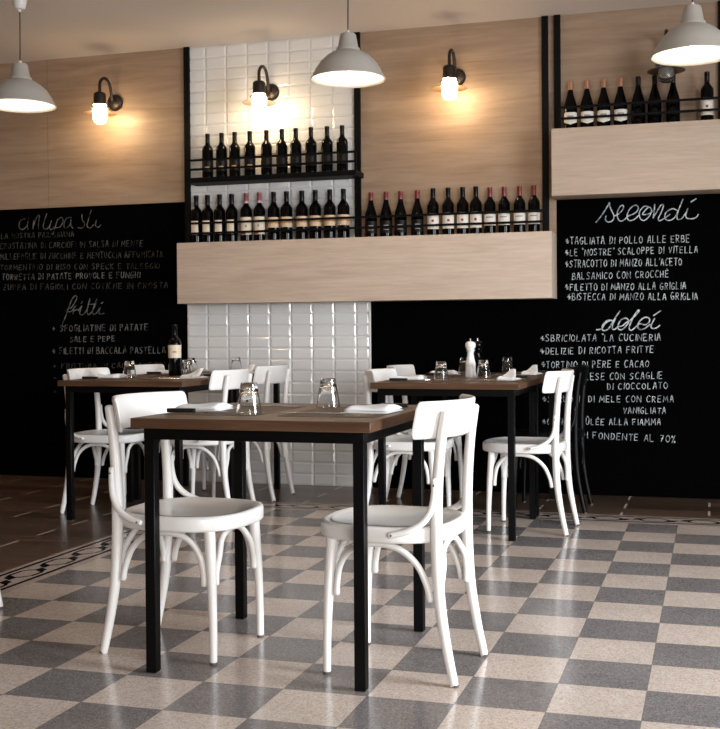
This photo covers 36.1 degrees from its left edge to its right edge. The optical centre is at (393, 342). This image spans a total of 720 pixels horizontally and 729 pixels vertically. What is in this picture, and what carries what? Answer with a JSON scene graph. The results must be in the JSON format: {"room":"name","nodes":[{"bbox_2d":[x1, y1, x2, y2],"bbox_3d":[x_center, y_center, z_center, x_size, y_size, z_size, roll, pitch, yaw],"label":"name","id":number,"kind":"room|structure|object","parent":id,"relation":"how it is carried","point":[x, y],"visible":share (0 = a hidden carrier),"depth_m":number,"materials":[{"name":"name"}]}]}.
{"room":"restaurant","nodes":[
{"label":"restaurant","id":0,"kind":"room"},
{"bbox_2d":[0,475,719,728],"bbox_3d":[-0.449,1.010,2.022,11.200,0.050,10.012,0,1,16],"label":"floor","id":1,"kind":"structure","parent":0,"point":[602,625],"depth_m":3.71,"materials":[{"name":"tile"}]},
{"bbox_2d":[60,367,143,513],"bbox_3d":[-1.609,0.554,6.269,0.456,0.810,0.451,0,1,16],"label":"bistro chair","id":2,"kind":"object","parent":1,"relation":"on","point":[98,437],"visible":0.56,"depth_m":6.21,"materials":[{"name":"white paint"}]},
{"bbox_2d":[58,375,233,520],"bbox_3d":[-1.343,0.577,6.156,0.735,0.755,0.720,0,1,16],"label":"dining table","id":3,"kind":"object","parent":1,"relation":"on","point":[129,386],"visible":0.63,"depth_m":5.92,"materials":[{"name":"black metal"}]},
{"bbox_2d":[91,376,164,379],"bbox_3d":[-1.524,0.200,6.204,0.300,0.001,0.430,0,1,16],"label":"placemat","id":4,"kind":"object","parent":3,"relation":"on","point":[138,377],"visible":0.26,"depth_m":6.10,"materials":[{"name":"brown paper"}]},
{"bbox_2d":[122,361,136,377],"bbox_3d":[-1.479,0.151,6.180,0.079,0.095,0.079,0,1,-7],"label":"tumbler","id":5,"kind":"object","parent":4,"relation":"on","point":[129,371],"visible":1,"depth_m":6.15,"materials":[{"name":"clear glass"}]},
{"bbox_2d":[168,324,180,375],"bbox_3d":[-1.284,0.046,6.475,0.074,0.300,0.076,0,1,-10],"label":"wine bottle","id":6,"kind":"object","parent":3,"relation":"on","point":[174,344],"visible":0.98,"depth_m":6.45,"materials":[{"name":"black glass"}]},
{"bbox_2d":[139,376,209,379],"bbox_3d":[-1.168,0.198,6.101,0.300,0.001,0.430,0,1,16],"label":"placemat","id":7,"kind":"object","parent":3,"relation":"on","point":[162,378],"visible":0.62,"depth_m":6.02,"materials":[{"name":"brown paper"}]},
{"bbox_2d":[180,368,206,378],"bbox_3d":[-1.101,0.170,6.081,0.090,0.053,0.170,0,1,22],"label":"folded napkin","id":8,"kind":"object","parent":7,"relation":"on","point":[196,374],"visible":0.97,"depth_m":6.07,"materials":[{"name":"white fabric"}]},
{"bbox_2d":[180,359,193,375],"bbox_3d":[-1.194,0.147,6.389,0.079,0.095,0.079,-1,1,-32],"label":"tumbler","id":9,"kind":"object","parent":3,"relation":"on","point":[187,368],"visible":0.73,"depth_m":6.36,"materials":[{"name":"clear glass"}]},
{"bbox_2d":[135,364,205,490],"bbox_3d":[-1.423,0.547,6.928,0.456,0.810,0.451,0,1,16],"label":"bistro chair","id":10,"kind":"object","parent":1,"relation":"on","point":[140,369],"visible":0.09,"depth_m":7.03,"materials":[{"name":"white paint"}]},
{"bbox_2d":[99,391,263,665],"bbox_3d":[-0.658,0.572,3.539,0.456,0.810,0.451,0,1,19],"label":"bistro chair","id":11,"kind":"object","parent":1,"relation":"on","point":[190,513],"visible":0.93,"depth_m":3.45,"materials":[{"name":"white paint"}]},
{"bbox_2d":[133,371,280,500],"bbox_3d":[-1.145,0.570,6.850,0.735,0.755,0.720,0,1,16],"label":"dining table","id":12,"kind":"object","parent":1,"relation":"on","point":[276,387],"visible":0.16,"depth_m":7.04,"materials":[{"name":"black metal"}]},
{"bbox_2d":[230,357,241,369],"bbox_3d":[-1.002,0.140,7.031,0.079,0.095,0.079,-1,1,-18],"label":"tumbler","id":13,"kind":"object","parent":12,"relation":"on","point":[236,362],"visible":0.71,"depth_m":7.01,"materials":[{"name":"clear glass"}]},
{"bbox_2d":[212,364,294,501],"bbox_3d":[-0.876,0.545,6.759,0.456,0.810,0.451,0,1,16],"label":"bistro chair","id":14,"kind":"object","parent":1,"relation":"on","point":[267,375],"visible":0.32,"depth_m":6.62,"materials":[{"name":"white paint"}]},
{"bbox_2d":[130,403,424,692],"bbox_3d":[-0.314,0.594,3.472,0.735,0.755,0.720,0,1,16],"label":"dining table","id":15,"kind":"object","parent":1,"relation":"on","point":[271,427],"visible":0.8,"depth_m":3.20,"materials":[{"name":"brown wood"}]},
{"bbox_2d":[164,405,305,415],"bbox_3d":[-0.494,0.216,3.520,0.300,0.001,0.430,0,1,16],"label":"placemat","id":16,"kind":"object","parent":15,"relation":"on","point":[265,409],"visible":0.41,"depth_m":3.41,"materials":[{"name":"brown paper"}]},
{"bbox_2d":[167,408,229,412],"bbox_3d":[-0.599,0.209,3.389,0.210,0.013,0.018,0,1,16],"label":"table knife","id":17,"kind":"object","parent":16,"relation":"on","point":[183,410],"visible":1,"depth_m":3.39,"materials":[{"name":"black"}]},
{"bbox_2d":[176,402,232,411],"bbox_3d":[-0.606,0.204,3.521,0.145,0.022,0.160,0,1,13],"label":"folded napkin","id":18,"kind":"object","parent":16,"relation":"on","point":[215,406],"visible":0.85,"depth_m":3.47,"materials":[{"name":"white fabric"}]},
{"bbox_2d":[236,382,261,413],"bbox_3d":[-0.440,0.169,3.358,0.079,0.095,0.079,0,1,16],"label":"tumbler","id":19,"kind":"object","parent":16,"relation":"on","point":[248,399],"visible":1,"depth_m":3.33,"materials":[{"name":"clear glass"}]},
{"bbox_2d":[280,406,413,417],"bbox_3d":[-0.139,0.215,3.417,0.300,0.001,0.430,0,1,16],"label":"placemat","id":20,"kind":"object","parent":15,"relation":"on","point":[340,409],"visible":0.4,"depth_m":3.30,"materials":[{"name":"brown paper"}]},
{"bbox_2d":[316,378,339,407],"bbox_3d":[-0.215,0.165,3.636,0.079,0.095,0.079,0,1,39],"label":"tumbler","id":21,"kind":"object","parent":20,"relation":"on","point":[328,397],"visible":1,"depth_m":3.61,"materials":[{"name":"clear glass"}]},
{"bbox_2d":[343,404,401,413],"bbox_3d":[-0.062,0.202,3.394,0.145,0.022,0.160,0,1,19],"label":"folded napkin","id":22,"kind":"object","parent":20,"relation":"on","point":[376,408],"visible":1,"depth_m":3.34,"materials":[{"name":"white fabric"}]},
{"bbox_2d":[0,501,719,593],"bbox_3d":[1.232,1.006,1.151,7.495,0.051,9.289,0,1,16],"label":"trim","id":23,"kind":"structure","parent":1,"relation":"on","point":[15,578],"depth_m":5.44,"materials":[{"name":"tile"}]},
{"bbox_2d":[170,368,255,500],"bbox_3d":[-1.028,0.552,6.105,0.456,0.810,0.451,0,1,16],"label":"bistro chair","id":24,"kind":"object","parent":23,"relation":"on","point":[224,380],"visible":0.39,"depth_m":5.94,"materials":[{"name":"white paint"}]},
{"bbox_2d":[321,394,488,687],"bbox_3d":[0.021,0.569,3.326,0.456,0.810,0.451,0,1,20],"label":"bistro chair","id":25,"kind":"object","parent":1,"relation":"on","point":[389,526],"visible":0.91,"depth_m":3.21,"materials":[{"name":"white paint"}]},
{"bbox_2d":[362,368,453,506],"bbox_3d":[0.081,0.547,5.762,0.456,0.810,0.451,0,1,16],"label":"bistro chair","id":26,"kind":"object","parent":1,"relation":"on","point":[400,443],"visible":0.5,"depth_m":5.65,"materials":[{"name":"white paint"}]},
{"bbox_2d":[386,364,464,501],"bbox_3d":[0.190,0.540,6.460,0.456,0.810,0.451,0,1,16],"label":"bistro chair","id":27,"kind":"object","parent":1,"relation":"on","point":[402,370],"visible":0.3,"depth_m":6.56,"materials":[{"name":"white paint"}]},
{"bbox_2d":[370,377,541,541],"bbox_3d":[0.342,0.570,5.656,0.735,0.755,0.720,0,1,16],"label":"dining table","id":28,"kind":"object","parent":1,"relation":"on","point":[414,389],"visible":0.81,"depth_m":5.35,"materials":[{"name":"black metal"}]},
{"bbox_2d":[389,378,459,381],"bbox_3d":[0.161,0.192,5.704,0.300,0.001,0.430,0,1,16],"label":"placemat","id":29,"kind":"object","parent":28,"relation":"on","point":[428,379],"visible":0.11,"depth_m":5.57,"materials":[{"name":"brown paper"}]},
{"bbox_2d":[434,361,448,379],"bbox_3d":[0.244,0.144,5.658,0.079,0.095,0.079,-1,1,-15],"label":"tumbler","id":30,"kind":"object","parent":29,"relation":"on","point":[441,373],"visible":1,"depth_m":5.63,"materials":[{"name":"clear glass"}]},
{"bbox_2d":[465,338,475,377],"bbox_3d":[0.416,0.084,5.952,0.060,0.210,0.060,0,1,16],"label":"pepper mill","id":31,"kind":"object","parent":28,"relation":"on","point":[470,371],"visible":1,"depth_m":5.93,"materials":[{"name":"white ceramic"}]},
{"bbox_2d":[476,360,490,377],"bbox_3d":[0.477,0.141,5.840,0.079,0.095,0.079,0,1,5],"label":"tumbler","id":32,"kind":"object","parent":28,"relation":"on","point":[483,371],"visible":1,"depth_m":5.81,"materials":[{"name":"clear glass"}]},
{"bbox_2d":[457,378,530,381],"bbox_3d":[0.517,0.191,5.601,0.300,0.001,0.430,0,1,16],"label":"placemat","id":33,"kind":"object","parent":28,"relation":"on","point":[472,379],"visible":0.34,"depth_m":5.53,"materials":[{"name":"brown paper"}]},
{"bbox_2d":[497,369,520,379],"bbox_3d":[0.584,0.163,5.581,0.090,0.053,0.170,0,1,22],"label":"folded napkin","id":34,"kind":"object","parent":33,"relation":"on","point":[511,374],"visible":0.95,"depth_m":5.56,"materials":[{"name":"white fabric"}]},
{"bbox_2d":[418,372,554,516],"bbox_3d":[0.543,0.562,6.349,0.735,0.755,0.720,0,1,16],"label":"dining table","id":35,"kind":"object","parent":1,"relation":"on","point":[551,396],"visible":0.2,"depth_m":6.14,"materials":[{"name":"black metal"}]},
{"bbox_2d":[424,374,464,375],"bbox_3d":[0.363,0.185,6.397,0.300,0.001,0.430,0,1,16],"label":"placemat","id":36,"kind":"object","parent":35,"relation":"on","point":[453,374],"visible":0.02,"depth_m":6.22,"materials":[{"name":"brown paper"}]},
{"bbox_2d":[458,357,466,373],"bbox_3d":[0.414,0.136,6.421,0.079,0.095,0.079,0,1,10],"label":"tumbler","id":37,"kind":"object","parent":36,"relation":"on","point":[462,364],"visible":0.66,"depth_m":6.39,"materials":[{"name":"clear glass"}]},
{"bbox_2d":[474,338,482,375],"bbox_3d":[0.469,0.082,6.134,0.060,0.210,0.060,0,1,16],"label":"pepper mill","id":38,"kind":"object","parent":35,"relation":"on","point":[479,344],"visible":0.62,"depth_m":6.11,"materials":[{"name":"black wood"}]},
{"bbox_2d":[491,373,544,375],"bbox_3d":[0.718,0.183,6.294,0.300,0.001,0.430,0,1,16],"label":"placemat","id":39,"kind":"object","parent":35,"relation":"on","point":[497,373],"visible":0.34,"depth_m":6.20,"materials":[{"name":"brown paper"}]},
{"bbox_2d":[501,357,513,372],"bbox_3d":[0.668,0.134,6.472,0.079,0.095,0.079,-1,1,-22],"label":"tumbler","id":40,"kind":"object","parent":39,"relation":"on","point":[507,364],"visible":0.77,"depth_m":6.45,"materials":[{"name":"clear glass"}]},
{"bbox_2d":[521,365,542,374],"bbox_3d":[0.785,0.155,6.274,0.090,0.053,0.170,0,1,22],"label":"folded napkin","id":41,"kind":"object","parent":39,"relation":"on","point":[533,370],"visible":0.89,"depth_m":6.25,"materials":[{"name":"white fabric"}]},
{"bbox_2d":[483,369,579,536],"bbox_3d":[0.690,0.544,5.600,0.456,0.810,0.451,0,1,19],"label":"bistro chair","id":42,"kind":"object","parent":1,"relation":"on","point":[557,382],"visible":0.96,"depth_m":5.49,"materials":[{"name":"white paint"}]},
{"bbox_2d":[515,365,592,513],"bbox_3d":[0.885,0.537,6.263,0.456,0.810,0.451,0,1,16],"label":"bistro chair","id":43,"kind":"object","parent":1,"relation":"on","point":[577,434],"visible":0.67,"depth_m":6.14,"materials":[{"name":"black paint"}]},
{"bbox_2d":[0,0,719,63],"bbox_3d":[-0.451,-2.000,2.062,11.200,0.100,10.150,0,1,16],"label":"ceiling","id":44,"kind":"structure","parent":0,"point":[50,29],"depth_m":6.78,"materials":[{"name":"white paint"}]},
{"bbox_2d":[0,0,56,112],"bbox_3d":[-2.054,-1.636,6.067,0.381,0.676,0.381,0,1,16],"label":"pendant lamp","id":45,"kind":"object","parent":44,"relation":"hanging from","point":[19,93],"visible":1,"depth_m":6.03,"materials":[{"name":"white metal"}]},
{"bbox_2d":[311,0,385,87],"bbox_3d":[-0.231,-1.656,5.587,0.381,0.653,0.381,0,1,16],"label":"pendant lamp","id":46,"kind":"object","parent":44,"relation":"hanging from","point":[347,66],"visible":1,"depth_m":5.54,"materials":[{"name":"white metal"}]},
{"bbox_2d":[651,0,719,65],"bbox_3d":[1.391,-1.661,5.137,0.381,0.658,0.381,0,1,16],"label":"pendant lamp","id":47,"kind":"object","parent":44,"relation":"hanging from","point":[694,42],"visible":1,"depth_m":5.10,"materials":[{"name":"white metal"}]},
{"bbox_3d":[0.956,-0.535,6.882,11.200,2.935,0.138,0,1,16],"label":"wall","id":48,"kind":"structure","parent":0,"visible":0},
{"bbox_2d":[0,60,48,209],"bbox_3d":[-3.441,-1.463,8.069,2.100,1.040,0.016,0,1,16],"label":"trim","id":49,"kind":"structure","parent":48,"relation":"attached to","point":[23,136],"depth_m":7.82,"materials":[{"name":"wood"}]},
{"bbox_2d":[0,202,187,479],"bbox_3d":[-2.918,0.002,7.931,3.170,1.895,0.016,0,1,16],"label":"blackboard","id":50,"kind":"object","parent":48,"relation":"attached to","point":[81,286],"visible":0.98,"depth_m":7.73,"materials":[{"name":"black paint"}]},
{"bbox_2d":[83,77,122,123],"bbox_3d":[-1.961,-1.634,7.465,0.218,0.331,0.314,0,1,16],"label":"wall lamp","id":51,"kind":"object","parent":48,"relation":"attached to","point":[99,112],"visible":1,"depth_m":7.41,"materials":[{"name":"white glass"}]},
{"bbox_2d":[47,48,184,207],"bbox_3d":[-1.918,-1.470,7.627,1.067,1.040,0.016,0,1,16],"label":"wall panel","id":52,"kind":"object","parent":48,"relation":"attached to","point":[136,156],"depth_m":7.61,"materials":[{"name":"wood"}]},
{"bbox_2d":[242,65,278,113],"bbox_3d":[-0.851,-1.633,7.142,0.218,0.331,0.314,0,1,16],"label":"wall lamp","id":53,"kind":"object","parent":48,"relation":"attached to","point":[263,95],"visible":1,"depth_m":7.08,"materials":[{"name":"white glass"}]},
{"bbox_2d":[190,35,354,240],"bbox_3d":[-0.808,-1.127,7.306,1.240,1.735,0.020,0,1,16],"label":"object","id":54,"kind":"structure","parent":48,"relation":"attached to","point":[222,77],"depth_m":7.30,"materials":[{"name":"grey tile"}]},
{"bbox_2d":[187,302,368,486],"bbox_3d":[-0.772,0.340,7.312,1.293,1.200,0.020,0,1,16],"label":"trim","id":55,"kind":"structure","parent":48,"relation":"attached to","point":[315,341],"depth_m":7.26,"materials":[{"name":"grey tile"}]},
{"bbox_2d":[177,231,556,303],"bbox_3d":[-0.211,-0.460,7.020,2.465,0.399,0.214,0,1,16],"label":"wooden ledge","id":56,"kind":"object","parent":48,"relation":"attached to","point":[507,265],"visible":1,"depth_m":6.89,"materials":[{"name":"brown wood"}]},
{"bbox_2d":[190,195,201,242],"bbox_3d":[-1.313,-0.816,7.349,0.078,0.323,0.078,0,1,-2],"label":"wine bottle","id":57,"kind":"object","parent":56,"relation":"on","point":[196,213],"visible":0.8,"depth_m":7.32,"materials":[{"name":"black glass"}]},
{"bbox_2d":[202,195,213,241],"bbox_3d":[-1.234,-0.816,7.327,0.078,0.323,0.078,0,1,-4],"label":"wine bottle","id":58,"kind":"object","parent":56,"relation":"on","point":[207,212],"visible":0.8,"depth_m":7.30,"materials":[{"name":"black glass"}]},
{"bbox_2d":[214,194,225,241],"bbox_3d":[-1.150,-0.817,7.302,0.078,0.323,0.078,0,1,-5],"label":"wine bottle","id":59,"kind":"object","parent":56,"relation":"on","point":[219,212],"visible":0.8,"depth_m":7.27,"materials":[{"name":"black glass"}]},
{"bbox_2d":[226,194,237,241],"bbox_3d":[-1.067,-0.817,7.278,0.078,0.323,0.078,0,1,-5],"label":"wine bottle","id":60,"kind":"object","parent":56,"relation":"on","point":[231,211],"visible":0.82,"depth_m":7.25,"materials":[{"name":"black glass"}]},
{"bbox_2d":[240,193,251,240],"bbox_3d":[-0.967,-0.817,7.249,0.078,0.323,0.079,0,1,-3],"label":"wine bottle","id":61,"kind":"object","parent":56,"relation":"on","point":[246,211],"visible":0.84,"depth_m":7.22,"materials":[{"name":"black glass"}]},
{"bbox_2d":[253,192,265,240],"bbox_3d":[-0.877,-0.818,7.223,0.078,0.323,0.079,0,1,4],"label":"wine bottle","id":62,"kind":"object","parent":56,"relation":"on","point":[259,210],"visible":0.84,"depth_m":7.19,"materials":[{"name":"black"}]},
{"bbox_2d":[268,192,279,239],"bbox_3d":[-0.781,-0.818,7.195,0.079,0.323,0.079,0,1,-3],"label":"wine bottle","id":63,"kind":"object","parent":56,"relation":"on","point":[273,209],"visible":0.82,"depth_m":7.17,"materials":[{"name":"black glass"}]},
{"bbox_2d":[280,191,292,239],"bbox_3d":[-0.695,-0.819,7.170,0.079,0.323,0.079,0,1,5],"label":"wine bottle","id":64,"kind":"object","parent":56,"relation":"on","point":[286,209],"visible":0.8,"depth_m":7.14,"materials":[{"name":"black glass"}]},
{"bbox_2d":[296,190,307,238],"bbox_3d":[-0.592,-0.819,7.140,0.079,0.323,0.079,0,1,-3],"label":"wine bottle","id":65,"kind":"object","parent":56,"relation":"on","point":[301,209],"visible":0.8,"depth_m":7.11,"materials":[{"name":"black glass"}]},
{"bbox_2d":[309,190,321,238],"bbox_3d":[-0.504,-0.819,7.114,0.079,0.323,0.079,0,1,0],"label":"wine bottle","id":66,"kind":"object","parent":56,"relation":"on","point":[315,208],"visible":0.82,"depth_m":7.08,"materials":[{"name":"black glass"}]},
{"bbox_2d":[324,189,335,237],"bbox_3d":[-0.409,-0.820,7.086,0.079,0.323,0.079,0,1,0],"label":"wine bottle","id":67,"kind":"object","parent":56,"relation":"on","point":[329,207],"visible":0.81,"depth_m":7.06,"materials":[{"name":"black glass"}]},
{"bbox_2d":[337,189,349,237],"bbox_3d":[-0.320,-0.820,7.061,0.079,0.323,0.079,0,1,5],"label":"wine bottle","id":68,"kind":"object","parent":56,"relation":"on","point":[343,208],"visible":0.79,"depth_m":7.03,"materials":[{"name":"black glass"}]},
{"bbox_2d":[183,16,548,242],"bbox_3d":[-0.246,-1.327,7.035,2.476,1.337,0.190,0,1,16],"label":"rack","id":69,"kind":"object","parent":56,"relation":"on","point":[356,174],"visible":0.91,"depth_m":7.09,"materials":[{"name":"black metal"}]},
{"bbox_2d":[202,134,212,176],"bbox_3d":[-1.233,-1.232,7.321,0.074,0.300,0.076,0,1,-3],"label":"wine bottle","id":70,"kind":"object","parent":69,"relation":"on","point":[207,150],"visible":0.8,"depth_m":7.29,"materials":[{"name":"black glass"}]},
{"bbox_2d":[216,133,226,176],"bbox_3d":[-1.136,-1.233,7.293,0.074,0.300,0.076,0,1,-2],"label":"wine bottle","id":71,"kind":"object","parent":69,"relation":"on","point":[221,149],"visible":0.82,"depth_m":7.26,"materials":[{"name":"black glass"}]},
{"bbox_2d":[229,132,240,175],"bbox_3d":[-1.046,-1.233,7.267,0.074,0.300,0.076,0,1,2],"label":"wine bottle","id":72,"kind":"object","parent":69,"relation":"on","point":[234,149],"visible":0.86,"depth_m":7.24,"materials":[{"name":"black glass"}]},
{"bbox_2d":[244,131,255,174],"bbox_3d":[-0.942,-1.234,7.237,0.074,0.300,0.076,0,1,-6],"label":"wine bottle","id":73,"kind":"object","parent":69,"relation":"on","point":[249,148],"visible":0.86,"depth_m":7.21,"materials":[{"name":"black glass"}]},
{"bbox_2d":[261,130,271,173],"bbox_3d":[-0.829,-1.234,7.204,0.074,0.300,0.075,0,1,-2],"label":"wine bottle","id":74,"kind":"object","parent":69,"relation":"on","point":[266,147],"visible":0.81,"depth_m":7.17,"materials":[{"name":"black glass"}]},
{"bbox_2d":[186,170,363,185],"bbox_3d":[-0.779,-1.067,7.178,1.177,0.033,0.164,0,1,16],"label":"shelf","id":75,"kind":"object","parent":69,"relation":"attached to","point":[357,175],"depth_m":7.12,"materials":[{"name":"black metal"}]},
{"bbox_2d":[276,129,287,173],"bbox_3d":[-0.725,-1.235,7.174,0.074,0.300,0.075,0,1,0],"label":"wine bottle","id":76,"kind":"object","parent":69,"relation":"on","point":[281,146],"visible":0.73,"depth_m":7.15,"materials":[{"name":"black glass"}]},
{"bbox_2d":[290,128,301,172],"bbox_3d":[-0.632,-1.235,7.147,0.074,0.300,0.075,0,1,3],"label":"wine bottle","id":77,"kind":"object","parent":69,"relation":"on","point":[295,145],"visible":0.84,"depth_m":7.12,"materials":[{"name":"black glass"}]},
{"bbox_2d":[305,127,316,171],"bbox_3d":[-0.532,-1.236,7.118,0.074,0.300,0.075,0,1,2],"label":"wine bottle","id":78,"kind":"object","parent":69,"relation":"on","point":[310,145],"visible":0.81,"depth_m":7.09,"materials":[{"name":"black glass"}]},
{"bbox_2d":[321,126,332,170],"bbox_3d":[-0.426,-1.236,7.087,0.074,0.300,0.075,0,1,-3],"label":"wine bottle","id":79,"kind":"object","parent":69,"relation":"on","point":[327,144],"visible":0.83,"depth_m":7.06,"materials":[{"name":"black glass"}]},
{"bbox_2d":[336,125,347,170],"bbox_3d":[-0.328,-1.236,7.059,0.074,0.300,0.075,0,1,3],"label":"wine bottle","id":80,"kind":"object","parent":69,"relation":"on","point":[342,143],"visible":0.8,"depth_m":7.03,"materials":[{"name":"black glass"}]},
{"bbox_2d":[365,192,376,236],"bbox_3d":[-0.143,-0.805,7.009,0.079,0.292,0.080,0,1,2],"label":"wine bottle","id":81,"kind":"object","parent":56,"relation":"on","point":[370,211],"visible":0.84,"depth_m":6.98,"materials":[{"name":"black glass"}]},
{"bbox_2d":[380,192,392,236],"bbox_3d":[-0.046,-0.806,6.981,0.079,0.292,0.080,0,1,1],"label":"wine bottle","id":82,"kind":"object","parent":56,"relation":"on","point":[386,221],"visible":0.86,"depth_m":6.95,"materials":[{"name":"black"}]},
{"bbox_2d":[394,191,406,235],"bbox_3d":[0.045,-0.806,6.955,0.079,0.292,0.080,0,1,7],"label":"wine bottle","id":83,"kind":"object","parent":56,"relation":"on","point":[400,209],"visible":0.8,"depth_m":6.93,"materials":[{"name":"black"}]},
{"bbox_2d":[411,190,423,235],"bbox_3d":[0.150,-0.807,6.924,0.079,0.292,0.080,0,1,0],"label":"wine bottle","id":84,"kind":"object","parent":56,"relation":"on","point":[417,209],"visible":0.8,"depth_m":6.90,"materials":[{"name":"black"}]},
{"bbox_2d":[427,188,438,234],"bbox_3d":[0.247,-0.811,6.896,0.074,0.300,0.076,0,1,6],"label":"wine bottle","id":85,"kind":"object","parent":56,"relation":"on","point":[432,206],"visible":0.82,"depth_m":6.87,"materials":[{"name":"black glass"}]},
{"bbox_2d":[442,187,453,234],"bbox_3d":[0.341,-0.812,6.869,0.074,0.300,0.076,0,1,2],"label":"wine bottle","id":86,"kind":"object","parent":56,"relation":"on","point":[448,205],"visible":0.83,"depth_m":6.84,"materials":[{"name":"black glass"}]},
{"bbox_2d":[457,187,468,233],"bbox_3d":[0.430,-0.812,6.843,0.074,0.300,0.076,0,1,10],"label":"wine bottle","id":87,"kind":"object","parent":56,"relation":"on","point":[462,204],"visible":0.75,"depth_m":6.81,"materials":[{"name":"black glass"}]},
{"bbox_2d":[470,186,481,233],"bbox_3d":[0.509,-0.813,6.820,0.074,0.300,0.076,0,1,9],"label":"wine bottle","id":88,"kind":"object","parent":56,"relation":"on","point":[475,204],"visible":0.81,"depth_m":6.79,"materials":[{"name":"black glass"}]},
{"bbox_2d":[484,187,495,232],"bbox_3d":[0.594,-0.808,6.795,0.072,0.292,0.073,0,1,9],"label":"wine bottle","id":89,"kind":"object","parent":56,"relation":"on","point":[489,205],"visible":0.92,"depth_m":6.77,"materials":[{"name":"black glass"}]},
{"bbox_2d":[498,186,509,232],"bbox_3d":[0.679,-0.809,6.770,0.072,0.292,0.073,0,1,14],"label":"wine bottle","id":90,"kind":"object","parent":56,"relation":"on","point":[504,204],"visible":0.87,"depth_m":6.74,"materials":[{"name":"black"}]},
{"bbox_2d":[514,186,525,231],"bbox_3d":[0.771,-0.809,6.744,0.072,0.292,0.073,0,1,13],"label":"wine bottle","id":91,"kind":"object","parent":56,"relation":"on","point":[519,203],"visible":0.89,"depth_m":6.72,"materials":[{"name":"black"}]},
{"bbox_2d":[528,185,539,231],"bbox_3d":[0.855,-0.810,6.719,0.072,0.292,0.073,0,1,13],"label":"wine bottle","id":92,"kind":"object","parent":56,"relation":"on","point":[533,203],"visible":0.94,"depth_m":6.69,"materials":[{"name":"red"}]},
{"bbox_2d":[369,302,371,487],"bbox_3d":[-0.146,0.338,7.128,0.012,1.200,0.024,0,1,16],"label":"trim","id":93,"kind":"structure","parent":48,"relation":"attached to","point":[369,302],"depth_m":7.11,"materials":[{"name":"black metal"}]},
{"bbox_2d":[432,48,466,99],"bbox_3d":[0.355,-1.646,6.792,0.218,0.331,0.314,0,1,16],"label":"wall lamp","id":94,"kind":"object","parent":48,"relation":"attached to","point":[453,78],"visible":1,"depth_m":6.72,"materials":[{"name":"white glass"}]},
{"bbox_2d":[360,16,556,242],"bbox_3d":[0.394,-1.132,6.959,1.263,1.735,0.016,0,1,16],"label":"wall panel","id":95,"kind":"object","parent":48,"relation":"attached to","point":[413,138],"depth_m":6.94,"materials":[{"name":"wood"}]},
{"bbox_2d":[371,193,719,498],"bbox_3d":[3.093,0.010,6.185,6.737,1.826,0.017,0,1,16],"label":"blackboard","id":96,"kind":"object","parent":48,"relation":"attached to","point":[637,303],"visible":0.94,"depth_m":6.68,"materials":[{"name":"black paint"}]},
{"bbox_2d":[551,119,719,199],"bbox_3d":[2.663,-1.079,6.178,3.525,0.399,0.214,0,1,16],"label":"wooden ledge","id":97,"kind":"object","parent":48,"relation":"attached to","point":[680,157],"visible":1,"depth_m":6.43,"materials":[{"name":"brown wood"}]},
{"bbox_2d":[564,81,576,127],"bbox_3d":[1.067,-1.422,6.651,0.081,0.300,0.083,0,1,11],"label":"wine bottle","id":98,"kind":"object","parent":97,"relation":"on","point":[570,99],"visible":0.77,"depth_m":6.62,"materials":[{"name":"black glass"}]},
{"bbox_2d":[580,80,593,126],"bbox_3d":[1.161,-1.422,6.624,0.081,0.300,0.083,0,1,7],"label":"wine bottle","id":99,"kind":"object","parent":97,"relation":"on","point":[586,99],"visible":0.79,"depth_m":6.60,"materials":[{"name":"black glass"}]},
{"bbox_2d":[597,79,610,125],"bbox_3d":[1.256,-1.423,6.596,0.081,0.300,0.083,0,1,13],"label":"wine bottle","id":100,"kind":"object","parent":97,"relation":"on","point":[603,98],"visible":0.78,"depth_m":6.57,"materials":[{"name":"black glass"}]},
{"bbox_2d":[614,77,626,124],"bbox_3d":[1.351,-1.423,6.569,0.081,0.300,0.083,0,1,9],"label":"wine bottle","id":101,"kind":"object","parent":97,"relation":"on","point":[620,97],"visible":0.74,"depth_m":6.54,"materials":[{"name":"black glass"}]},
{"bbox_2d":[554,1,719,128],"bbox_3d":[1.443,-1.638,6.541,1.004,0.730,0.188,0,1,16],"label":"rack","id":102,"kind":"object","parent":97,"relation":"on","point":[557,29],"visible":0.86,"depth_m":6.54,"materials":[{"name":"black metal"}]},
{"bbox_2d":[631,76,644,123],"bbox_3d":[1.450,-1.424,6.540,0.081,0.300,0.081,0,1,16],"label":"wine bottle","id":103,"kind":"object","parent":97,"relation":"on","point":[638,95],"visible":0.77,"depth_m":6.51,"materials":[{"name":"black glass"}]},
{"bbox_2d":[648,75,661,122],"bbox_3d":[1.542,-1.424,6.514,0.081,0.300,0.081,0,1,12],"label":"wine bottle","id":104,"kind":"object","parent":97,"relation":"on","point":[654,94],"visible":0.72,"depth_m":6.48,"materials":[{"name":"black glass"}]},
{"bbox_2d":[666,74,679,121],"bbox_3d":[1.643,-1.425,6.484,0.081,0.300,0.081,0,1,19],"label":"wine bottle","id":105,"kind":"object","parent":97,"relation":"on","point":[673,93],"visible":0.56,"depth_m":6.46,"materials":[{"name":"black glass"}]},
{"bbox_2d":[700,71,713,119],"bbox_3d":[1.827,-1.425,6.430,0.074,0.300,0.076,0,1,17],"label":"wine bottle","id":106,"kind":"object","parent":97,"relation":"on","point":[707,90],"visible":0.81,"depth_m":6.40,"materials":[{"name":"black glass"}]},
{"bbox_2d":[560,2,718,127],"bbox_3d":[3.654,-1.460,6.008,5.524,1.109,0.016,0,1,16],"label":"wall panel","id":107,"kind":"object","parent":48,"relation":"attached to","point":[608,45],"depth_m":6.65,"materials":[{"name":"wood"}]},
{"bbox_2d":[647,29,684,83],"bbox_3d":[1.591,-1.665,6.433,0.218,0.331,0.314,0,1,16],"label":"wall lamp","id":108,"kind":"object","parent":48,"relation":"attached to","point":[665,73],"visible":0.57,"depth_m":6.36,"materials":[{"name":"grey metal"}]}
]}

